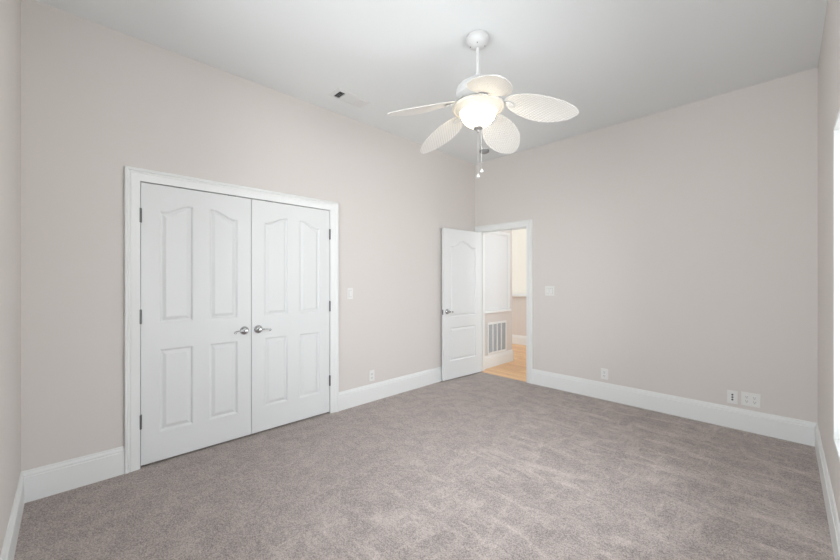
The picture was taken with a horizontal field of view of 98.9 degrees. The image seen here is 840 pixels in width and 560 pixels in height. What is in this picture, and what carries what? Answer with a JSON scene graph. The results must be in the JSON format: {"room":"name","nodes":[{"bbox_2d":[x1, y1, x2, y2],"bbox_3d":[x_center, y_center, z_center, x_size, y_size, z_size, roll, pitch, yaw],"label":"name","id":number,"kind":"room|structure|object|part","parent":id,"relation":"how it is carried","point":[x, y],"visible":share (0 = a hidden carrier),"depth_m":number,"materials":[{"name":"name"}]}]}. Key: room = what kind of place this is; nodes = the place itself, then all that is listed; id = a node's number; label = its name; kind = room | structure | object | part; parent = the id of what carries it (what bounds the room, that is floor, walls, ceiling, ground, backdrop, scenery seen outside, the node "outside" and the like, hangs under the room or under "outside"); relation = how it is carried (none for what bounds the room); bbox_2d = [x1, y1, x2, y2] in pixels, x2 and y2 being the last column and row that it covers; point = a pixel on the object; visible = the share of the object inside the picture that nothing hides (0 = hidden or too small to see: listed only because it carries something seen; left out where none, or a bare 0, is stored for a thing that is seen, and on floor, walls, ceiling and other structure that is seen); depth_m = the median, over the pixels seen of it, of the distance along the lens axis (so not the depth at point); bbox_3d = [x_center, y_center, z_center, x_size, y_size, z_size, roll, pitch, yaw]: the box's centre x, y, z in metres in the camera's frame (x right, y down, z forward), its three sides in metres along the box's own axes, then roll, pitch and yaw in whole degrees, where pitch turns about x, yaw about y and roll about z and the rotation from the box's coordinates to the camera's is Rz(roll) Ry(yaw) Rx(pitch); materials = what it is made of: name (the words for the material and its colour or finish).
{"room":"empty bedroom","nodes":[
{"label":"empty bedroom","id":0,"kind":"room"},
{"bbox_2d":[0,0,20,554],"bbox_3d":[-1.249,-0.187,0.880,0.150,3.050,3.665,0,0,-44],"label":"wall","id":1,"kind":"structure","parent":0,"point":[10,10],"depth_m":1.76,"materials":[{"name":"white paint"}]},
{"bbox_2d":[0,472,24,559],"bbox_3d":[-1.200,1.243,0.949,0.016,0.190,3.395,0,0,-44],"label":"baseboard","id":2,"kind":"structure","parent":1,"relation":"attached to","point":[12,532],"depth_m":1.78,"materials":[{"name":"white paint"}]},
{"bbox_2d":[21,0,474,470],"bbox_3d":[-0.830,-0.187,3.776,4.505,3.050,0.120,0,0,-44],"label":"wall","id":3,"kind":"structure","parent":0,"point":[97,100],"depth_m":2.56,"materials":[{"name":"white paint"}]},
{"bbox_2d":[21,446,124,502],"bbox_3d":[-2.218,1.243,2.318,0.482,0.190,0.016,0,0,-44],"label":"baseboard","id":4,"kind":"structure","parent":3,"relation":"attached to","point":[55,478],"depth_m":2.30,"materials":[{"name":"white paint"}]},
{"bbox_2d":[140,182,250,465],"bbox_3d":[-1.716,0.309,2.809,0.763,2.026,0.096,0,0,-44],"label":"door","id":5,"kind":"structure","parent":3,"relation":"in","point":[195,246],"depth_m":2.78,"materials":[{"name":"white paint"}]},
{"bbox_3d":[-1.492,0.426,2.992,0.114,0.036,0.043,0,0,-44],"label":"lever handle","id":6,"kind":"part","parent":5,"relation":"part of","materials":[{"name":"silver metal"}]},
{"bbox_2d":[124,166,338,473],"bbox_3d":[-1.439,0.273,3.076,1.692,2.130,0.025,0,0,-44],"label":"trim","id":7,"kind":"structure","parent":3,"relation":"attached to","point":[133,176],"depth_m":2.54,"materials":[{"name":"white paint"}]},
{"bbox_2d":[251,199,330,433],"bbox_3d":[-1.168,0.309,3.347,0.761,2.026,0.096,0,0,-44],"label":"door","id":8,"kind":"structure","parent":3,"relation":"in","point":[291,305],"depth_m":3.31,"materials":[{"name":"white paint"}]},
{"bbox_2d":[347,288,352,298],"bbox_3d":[-0.733,0.139,3.778,0.070,0.118,0.012,0,0,-44],"label":"light switch","id":9,"kind":"object","parent":3,"relation":"attached to","point":[349,290],"visible":1,"depth_m":3.77,"materials":[{"name":"white plastic"}]},
{"bbox_2d":[369,370,373,381],"bbox_3d":[-0.533,1.056,3.976,0.072,0.118,0.010,0,0,-44],"label":"wall outlet","id":10,"kind":"object","parent":3,"relation":"attached to","point":[371,373],"visible":1,"depth_m":3.97,"materials":[{"name":"white plastic"}]},
{"bbox_2d":[339,366,441,410],"bbox_3d":[-0.007,1.243,4.488,2.332,0.190,0.016,0,0,-44],"label":"baseboard","id":11,"kind":"structure","parent":3,"relation":"attached to","point":[350,398],"depth_m":4.12,"materials":[{"name":"white paint"}]},
{"bbox_2d":[14,344,833,559],"bbox_3d":[0.205,1.369,4.466,7.250,0.062,6.745,0,0,-44],"label":"floor","id":12,"kind":"structure","parent":0,"point":[479,465],"depth_m":2.26,"materials":[{"name":"grey carpet"}]},
{"bbox_2d":[36,0,827,164],"bbox_3d":[0.401,-1.762,2.500,4.775,0.100,3.665,0,0,-44],"label":"ceiling","id":13,"kind":"structure","parent":0,"point":[615,61],"depth_m":2.62,"materials":[{"name":"white paint"}]},
{"bbox_2d":[329,87,370,107],"bbox_3d":[-0.658,-1.707,3.380,0.361,0.014,0.184,0,0,-44],"label":"ceiling vent","id":14,"kind":"object","parent":13,"relation":"in","point":[340,94],"visible":1,"depth_m":3.36,"materials":[{"name":"white metal"}]},
{"bbox_2d":[387,30,578,177],"bbox_3d":[0.405,-1.217,2.559,1.228,0.991,1.225,0,0,-44],"label":"ceiling fan","id":15,"kind":"object","parent":13,"relation":"hanging from","point":[478,105],"visible":1,"depth_m":2.45,"materials":[{"name":"white plastic"}]},
{"bbox_3d":[0.011,-1.145,2.389,0.465,0.154,0.260,0,0,-18],"label":"fan blade","id":16,"kind":"part","parent":15,"relation":"part of","materials":[{"name":"white wicker"}]},
{"bbox_3d":[0.163,-1.146,2.856,0.260,0.154,0.465,0,0,-36],"label":"fan blade","id":17,"kind":"part","parent":15,"relation":"part of","materials":[{"name":"white wicker"}]},
{"bbox_3d":[0.300,-1.229,2.666,0.063,0.095,0.125,0,0,-36],"label":"blade arm","id":18,"kind":"part","parent":15,"relation":"part of","materials":[{"name":"white metal"}]},
{"bbox_3d":[0.408,-1.124,2.518,0.246,0.116,0.246,0,0,-44],"label":"lamp shade","id":19,"kind":"part","parent":15,"relation":"part of","materials":[{"name":"white glass"}]},
{"bbox_3d":[0.424,-0.915,2.518,0.018,0.269,0.003,0,0,0],"label":"pull chain","id":20,"kind":"part","parent":15,"relation":"part of","materials":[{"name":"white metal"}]},
{"bbox_3d":[0.408,-1.143,2.108,0.260,0.154,0.465,0,1,0],"label":"fan blade","id":21,"kind":"part","parent":15,"relation":"part of","materials":[{"name":"white wicker"}]},
{"bbox_3d":[0.653,-1.150,2.856,0.260,0.154,0.465,0,0,36],"label":"fan blade","id":22,"kind":"part","parent":15,"relation":"part of","materials":[{"name":"white wicker"}]},
{"bbox_3d":[0.581,-1.231,2.462,0.125,0.095,0.063,0,0,18],"label":"blade arm","id":23,"kind":"part","parent":15,"relation":"part of","materials":[{"name":"white metal"}]},
{"bbox_3d":[0.805,-1.151,2.389,0.465,0.154,0.260,0,0,18],"label":"fan blade","id":24,"kind":"part","parent":15,"relation":"part of","materials":[{"name":"white wicker"}]},
{"bbox_2d":[479,148,488,153],"bbox_3d":[0.844,-1.690,4.708,0.132,0.044,0.132,0,0,-44],"label":"smoke detector","id":25,"kind":"object","parent":13,"relation":"attached to","point":[484,150],"visible":0.89,"depth_m":4.67,"materials":[{"name":"white plastic"}]},
{"bbox_2d":[485,230,511,355],"bbox_3d":[0.800,-0.186,6.119,0.865,3.053,1.220,0,0,-44],"label":"wall","id":26,"kind":"structure","parent":0,"point":[499,316],"depth_m":5.89,"materials":[{"name":"white paint"}]},
{"bbox_2d":[487,320,506,354],"bbox_3d":[1.214,0.896,5.661,0.526,0.490,0.014,0,0,-44],"label":"air vent","id":27,"kind":"object","parent":26,"relation":"in","point":[500,346],"visible":1,"depth_m":5.65,"materials":[{"name":"white metal"}]},
{"bbox_2d":[485,232,510,313],"bbox_3d":[1.200,-0.134,5.625,0.800,1.273,0.045,0,0,-44],"label":"wall panel","id":28,"kind":"object","parent":26,"relation":"attached to","point":[497,244],"visible":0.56,"depth_m":5.67,"materials":[{"name":"white paint"}]},
{"bbox_2d":[485,349,513,368],"bbox_3d":[1.239,1.246,5.684,0.881,0.190,0.016,0,0,-44],"label":"baseboard","id":29,"kind":"structure","parent":26,"relation":"attached to","point":[500,358],"depth_m":5.69,"materials":[{"name":"white paint"}]},
{"bbox_2d":[512,296,525,335],"bbox_3d":[2.478,-0.186,7.219,0.150,3.053,6.000,0,0,-44],"label":"wall","id":30,"kind":"structure","parent":0,"point":[518,303],"depth_m":7.51,"materials":[{"name":"white paint"}]},
{"bbox_2d":[512,334,525,344],"bbox_3d":[2.418,1.246,7.161,0.016,0.190,5.760,0,0,-44],"label":"baseboard","id":31,"kind":"structure","parent":30,"relation":"attached to","point":[516,339],"depth_m":7.51,"materials":[{"name":"white paint"}]},
{"bbox_2d":[512,229,525,293],"bbox_3d":[1.890,-0.412,7.763,0.013,1.400,1.450,0,0,-44],"label":"roller shade","id":32,"kind":"object","parent":30,"relation":"attached to","point":[519,235],"visible":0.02,"depth_m":7.55,"materials":[{"name":"white fabric"}]},
{"bbox_2d":[512,294,525,296],"bbox_3d":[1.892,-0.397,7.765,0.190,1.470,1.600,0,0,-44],"label":"window sill","id":33,"kind":"structure","parent":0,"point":[517,295],"depth_m":7.47,"materials":[{"name":"white paint"}]},
{"bbox_2d":[475,67,817,422],"bbox_3d":[2.062,-0.187,4.131,0.120,3.050,3.665,0,0,-44],"label":"wall","id":34,"kind":"structure","parent":0,"point":[677,247],"depth_m":3.51,"materials":[{"name":"white paint"}]},
{"bbox_2d":[442,228,481,380],"bbox_3d":[0.616,0.316,4.958,0.784,2.012,0.098,0,0,-40],"label":"door","id":35,"kind":"structure","parent":34,"relation":"in","point":[461,249],"depth_m":4.93,"materials":[{"name":"white paint"}]},
{"bbox_2d":[480,227,525,370],"bbox_3d":[1.183,0.309,5.025,0.120,2.058,0.774,0,0,-44],"label":"trim","id":36,"kind":"structure","parent":34,"relation":"attached to","point":[484,232],"depth_m":5.29,"materials":[{"name":"white paint"}]},
{"bbox_2d":[475,219,531,383],"bbox_3d":[1.131,0.274,4.975,0.025,2.127,0.912,0,0,-44],"label":"trim","id":37,"kind":"structure","parent":34,"relation":"attached to","point":[525,223],"depth_m":4.68,"materials":[{"name":"white paint"}]},
{"bbox_2d":[545,286,553,295],"bbox_3d":[1.619,0.133,4.487,0.012,0.118,0.118,0,0,-44],"label":"light switch","id":38,"kind":"object","parent":34,"relation":"attached to","point":[549,290],"visible":1,"depth_m":4.49,"materials":[{"name":"white plastic"}]},
{"bbox_2d":[601,368,607,379],"bbox_3d":[2.069,1.051,4.031,0.010,0.118,0.074,0,0,-44],"label":"wall outlet","id":39,"kind":"object","parent":34,"relation":"attached to","point":[604,372],"visible":1,"depth_m":4.03,"materials":[{"name":"white plastic"}]},
{"bbox_2d":[532,369,815,446],"bbox_3d":[2.323,1.243,3.768,0.016,0.190,2.481,0,0,-44],"label":"baseboard","id":40,"kind":"structure","parent":34,"relation":"attached to","point":[780,427],"depth_m":3.47,"materials":[{"name":"white paint"}]},
{"bbox_2d":[727,390,737,403],"bbox_3d":[2.831,1.058,3.254,0.010,0.116,0.072,0,0,-44],"label":"jack plate","id":41,"kind":"object","parent":34,"relation":"attached to","point":[732,396],"visible":1,"depth_m":3.25,"materials":[{"name":"white plastic"}]},
{"bbox_2d":[741,391,760,407],"bbox_3d":[2.917,1.053,3.167,0.010,0.118,0.126,0,0,-44],"label":"wall outlet","id":42,"kind":"object","parent":34,"relation":"attached to","point":[748,399],"visible":1,"depth_m":3.16,"materials":[{"name":"white plastic"}]},
{"bbox_2d":[818,0,839,520],"bbox_3d":[1.643,-0.187,1.256,4.505,3.050,0.150,0,0,-44],"label":"wall","id":43,"kind":"structure","parent":0,"point":[829,57],"depth_m":2.26,"materials":[{"name":"white paint"}]},
{"bbox_2d":[815,423,839,559],"bbox_3d":[1.585,1.243,1.316,4.505,0.190,0.016,0,0,-44],"label":"baseboard","id":44,"kind":"structure","parent":43,"relation":"attached to","point":[830,505],"depth_m":2.00,"materials":[{"name":"white paint"}]},
{"bbox_2d":[833,109,839,460],"bbox_3d":[1.470,0.022,1.097,2.235,1.681,0.135,0,0,-44],"label":"window","id":45,"kind":"structure","parent":43,"relation":"in","point":[836,130],"depth_m":1.91,"materials":[{"name":"white paint"}]}
]}

